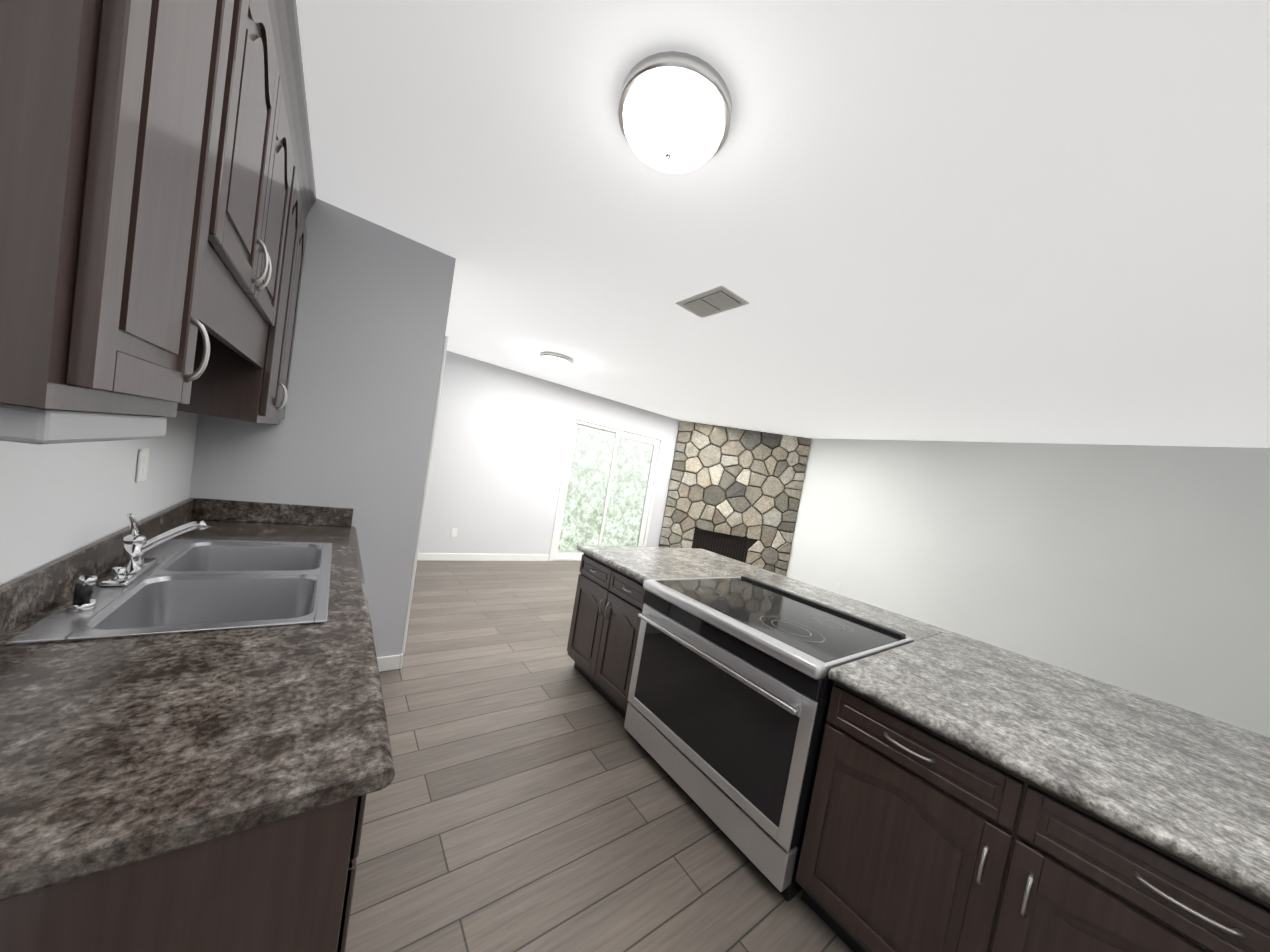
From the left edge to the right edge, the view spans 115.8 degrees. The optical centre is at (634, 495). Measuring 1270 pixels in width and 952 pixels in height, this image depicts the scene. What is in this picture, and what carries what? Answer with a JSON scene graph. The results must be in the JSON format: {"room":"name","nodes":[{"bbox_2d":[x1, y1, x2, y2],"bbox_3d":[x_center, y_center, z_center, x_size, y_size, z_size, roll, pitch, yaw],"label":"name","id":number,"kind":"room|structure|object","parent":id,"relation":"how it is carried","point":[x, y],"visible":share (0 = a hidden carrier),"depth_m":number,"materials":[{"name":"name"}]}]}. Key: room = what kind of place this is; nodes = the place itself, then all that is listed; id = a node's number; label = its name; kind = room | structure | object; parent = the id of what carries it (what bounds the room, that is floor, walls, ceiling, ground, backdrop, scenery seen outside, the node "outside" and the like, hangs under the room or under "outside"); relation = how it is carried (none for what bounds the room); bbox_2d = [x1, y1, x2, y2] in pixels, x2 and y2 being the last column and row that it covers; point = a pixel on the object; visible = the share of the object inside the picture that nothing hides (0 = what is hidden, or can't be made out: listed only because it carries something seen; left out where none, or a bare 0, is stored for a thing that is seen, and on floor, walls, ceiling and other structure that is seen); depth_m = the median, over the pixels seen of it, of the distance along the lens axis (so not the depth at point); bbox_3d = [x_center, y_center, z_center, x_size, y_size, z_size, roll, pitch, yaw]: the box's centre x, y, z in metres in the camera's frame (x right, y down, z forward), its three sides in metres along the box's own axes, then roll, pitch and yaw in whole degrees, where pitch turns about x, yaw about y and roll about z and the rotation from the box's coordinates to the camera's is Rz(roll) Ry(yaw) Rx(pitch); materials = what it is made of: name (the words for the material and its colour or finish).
{"room":"kitchen","nodes":[
{"label":"kitchen","id":0,"kind":"room"},
{"bbox_2d":[0,410,197,584],"bbox_3d":[-1.076,-0.035,0.418,0.120,2.610,9.190,7,3,-37],"label":"wall","id":1,"kind":"structure","parent":0,"point":[59,500],"depth_m":1.08,"materials":[{"name":"grey paint"}]},
{"bbox_2d":[0,0,251,416],"bbox_3d":[-0.753,-0.709,0.467,0.307,1.171,0.490,7,3,-37],"label":"upper cabinet","id":2,"kind":"object","parent":1,"relation":"attached to","point":[157,192],"depth_m":0.47,"materials":[{"name":"brown wood"}]},
{"bbox_2d":[0,402,166,444],"bbox_3d":[-0.825,-0.110,0.553,0.145,0.042,0.390,7,3,-37],"label":"under-cabinet light","id":3,"kind":"object","parent":2,"relation":"attached to","point":[27,424],"visible":0.83,"depth_m":0.48,"materials":[{"name":"grey"}]},
{"bbox_2d":[136,448,149,481],"bbox_3d":[-1.736,-0.109,1.406,0.010,0.116,0.072,7,3,-37],"label":"electrical outlet","id":4,"kind":"object","parent":1,"relation":"attached to","point":[142,464],"visible":0.98,"depth_m":1.39,"materials":[{"name":"white plastic"}]},
{"bbox_2d":[204,0,307,423],"bbox_3d":[-1.171,-0.805,1.033,0.307,1.171,0.930,7,3,-37],"label":"upper cabinet","id":5,"kind":"object","parent":1,"relation":"attached to","point":[273,104],"depth_m":1.16,"materials":[{"name":"brown wood"}]},
{"bbox_2d":[272,124,315,423],"bbox_3d":[-1.654,-0.915,1.685,0.307,1.171,0.708,7,3,-37],"label":"upper cabinet","id":6,"kind":"object","parent":1,"relation":"attached to","point":[306,194],"depth_m":1.79,"materials":[{"name":"brown wood"}]},
{"bbox_2d":[189,198,455,656],"bbox_3d":[-2.092,-0.311,2.727,1.000,2.610,1.300,7,3,-37],"label":"wall","id":7,"kind":"structure","parent":0,"point":[353,429],"depth_m":2.25,"materials":[{"name":"grey paint"}]},
{"bbox_2d":[377,654,402,671],"bbox_3d":[-2.024,0.964,2.985,0.349,0.095,1.314,7,3,-37],"label":"baseboard","id":8,"kind":"structure","parent":7,"relation":"attached to","point":[388,663],"depth_m":2.52,"materials":[{"name":"white wood"}]},
{"bbox_2d":[401,336,447,653],"bbox_3d":[-1.358,0.008,2.556,0.018,2.045,0.074,7,3,-37],"label":"door frame","id":9,"kind":"structure","parent":7,"relation":"attached to","point":[424,493],"depth_m":2.53,"materials":[{"name":"white"}]},
{"bbox_2d":[418,351,680,560],"bbox_3d":[-0.952,-0.286,6.161,6.950,2.610,0.120,7,3,-37],"label":"wall","id":10,"kind":"structure","parent":0,"point":[494,483],"depth_m":5.45,"materials":[{"name":"grey paint"}]},
{"bbox_2d":[450,528,456,536],"bbox_3d":[-2.351,0.479,5.173,0.072,0.116,0.010,7,3,-37],"label":"electrical outlet","id":11,"kind":"object","parent":10,"relation":"attached to","point":[453,532],"visible":1,"depth_m":5.17,"materials":[{"name":"white plastic"}]},
{"bbox_2d":[417,553,548,560],"bbox_3d":[-2.587,0.773,5.046,3.227,0.095,0.013,7,3,-37],"label":"baseboard","id":12,"kind":"structure","parent":10,"relation":"attached to","point":[465,557],"depth_m":5.40,"materials":[{"name":"white wood"}]},
{"bbox_2d":[549,414,663,560],"bbox_3d":[-0.427,-0.029,6.572,1.840,2.235,0.114,7,3,-37],"label":"door frame","id":13,"kind":"structure","parent":10,"relation":"attached to","point":[580,422],"depth_m":6.49,"materials":[{"name":"white"}]},
{"bbox_2d":[345,561,852,951],"bbox_3d":[1.502,1.651,2.612,7.190,0.080,9.190,7,3,-37],"label":"floor","id":14,"kind":"structure","parent":0,"point":[532,797],"depth_m":1.66,"materials":[{"name":"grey wood"}]},
{"bbox_2d":[0,794,366,951],"bbox_3d":[-0.920,0.859,0.699,0.642,0.874,0.513,7,3,-37],"label":"base cabinet","id":15,"kind":"object","parent":14,"relation":"on","point":[284,885],"depth_m":0.57,"materials":[{"name":"brown wood"}]},
{"bbox_2d":[0,498,394,900],"bbox_3d":[-1.280,0.253,1.300,0.674,0.145,2.077,7,3,-37],"label":"countertop","id":16,"kind":"structure","parent":15,"relation":"on","point":[115,752],"depth_m":0.71,"materials":[{"name":"stone"}]},
{"bbox_2d":[65,513,208,611],"bbox_3d":[-1.419,0.162,1.176,0.181,0.194,0.452,7,3,-37],"label":"faucet","id":17,"kind":"object","parent":16,"relation":"on","point":[135,564],"visible":1,"depth_m":1.20,"materials":[{"name":"silver metal"}]},
{"bbox_2d":[5,539,331,644],"bbox_3d":[-1.379,0.354,1.359,0.525,0.188,0.960,7,3,-37],"label":"sink","id":18,"kind":"object","parent":16,"relation":"in","point":[185,585],"visible":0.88,"depth_m":1.31,"materials":[{"name":"silver metal"}]},
{"bbox_2d":[567,553,644,717],"bbox_3d":[0.267,0.948,2.946,1.226,0.874,0.811,7,3,-37],"label":"base cabinet","id":19,"kind":"object","parent":14,"relation":"on","point":[603,635],"depth_m":2.54,"materials":[{"name":"brown wood"}]},
{"bbox_2d":[577,545,1269,903],"bbox_3d":[1.393,0.736,1.529,1.316,0.040,4.400,7,3,-37],"label":"countertop","id":20,"kind":"structure","parent":19,"relation":"on","point":[1191,787],"depth_m":1.24,"materials":[{"name":"stone"}]},
{"bbox_2d":[659,421,810,575],"bbox_3d":[1.703,0.111,7.079,1.630,2.604,1.722,7,3,-37],"label":"fireplace","id":21,"kind":"object","parent":14,"relation":"on","point":[734,493],"visible":0.92,"depth_m":7.02,"materials":[{"name":"beige stone"}]},
{"bbox_2d":[624,576,912,901],"bbox_3d":[0.596,1.014,2.047,0.894,0.934,1.014,7,3,-37],"label":"range","id":22,"kind":"object","parent":14,"relation":"on","point":[730,689],"visible":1,"depth_m":1.71,"materials":[{"name":"silver metal"}]},
{"bbox_2d":[795,681,1269,951],"bbox_3d":[1.425,1.213,1.381,1.226,0.874,1.063,7,3,-37],"label":"base cabinet","id":23,"kind":"object","parent":14,"relation":"on","point":[919,839],"depth_m":1.08,"materials":[{"name":"brown wood"}]},
{"bbox_2d":[296,0,1269,447],"bbox_3d":[1.941,-1.010,2.486,7.190,0.100,9.190,7,3,-37],"label":"ceiling","id":24,"kind":"structure","parent":0,"point":[992,220],"depth_m":1.54,"materials":[{"name":"paint"}]},
{"bbox_2d":[540,352,572,369],"bbox_3d":[-0.858,-1.460,4.337,0.350,0.192,0.350,7,3,-37],"label":"dome light","id":25,"kind":"object","parent":24,"relation":"attached to","point":[554,361],"visible":0.92,"depth_m":4.23,"materials":[{"name":"white glass"}]},
{"bbox_2d":[618,51,731,172],"bbox_3d":[0.118,-1.152,1.245,0.350,0.192,0.350,7,3,-37],"label":"dome light","id":26,"kind":"object","parent":24,"relation":"attached to","point":[675,112],"visible":1,"depth_m":1.15,"materials":[{"name":"white glass"}]},
{"bbox_2d":[675,285,748,317],"bbox_3d":[0.470,-1.190,2.465,0.250,0.019,0.390,7,3,-37],"label":"ceiling vent","id":27,"kind":"object","parent":24,"relation":"in","point":[717,299],"visible":0.98,"depth_m":2.43,"materials":[{"name":"white metal"}]},
{"bbox_2d":[786,438,1269,736],"bbox_3d":[4.518,0.686,4.680,0.120,2.610,9.190,7,3,-37],"label":"wall","id":28,"kind":"structure","parent":0,"point":[1144,570],"depth_m":4.30,"materials":[{"name":"white paint"}]},
{"bbox_2d":[835,582,840,589],"bbox_3d":[3.168,1.410,6.221,0.010,0.116,0.072,7,3,-37],"label":"electrical outlet","id":29,"kind":"object","parent":28,"relation":"attached to","point":[837,586],"visible":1,"depth_m":6.22,"materials":[{"name":"white plastic"}]},
{"label":"outside","id":30,"kind":"structure","parent":0,"visible":0},
{"bbox_2d":[558,427,652,551],"bbox_3d":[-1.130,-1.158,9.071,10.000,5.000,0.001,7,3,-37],"label":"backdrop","id":31,"kind":"structure","parent":30,"point":[634,479],"depth_m":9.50,"materials":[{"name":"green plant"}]}
]}

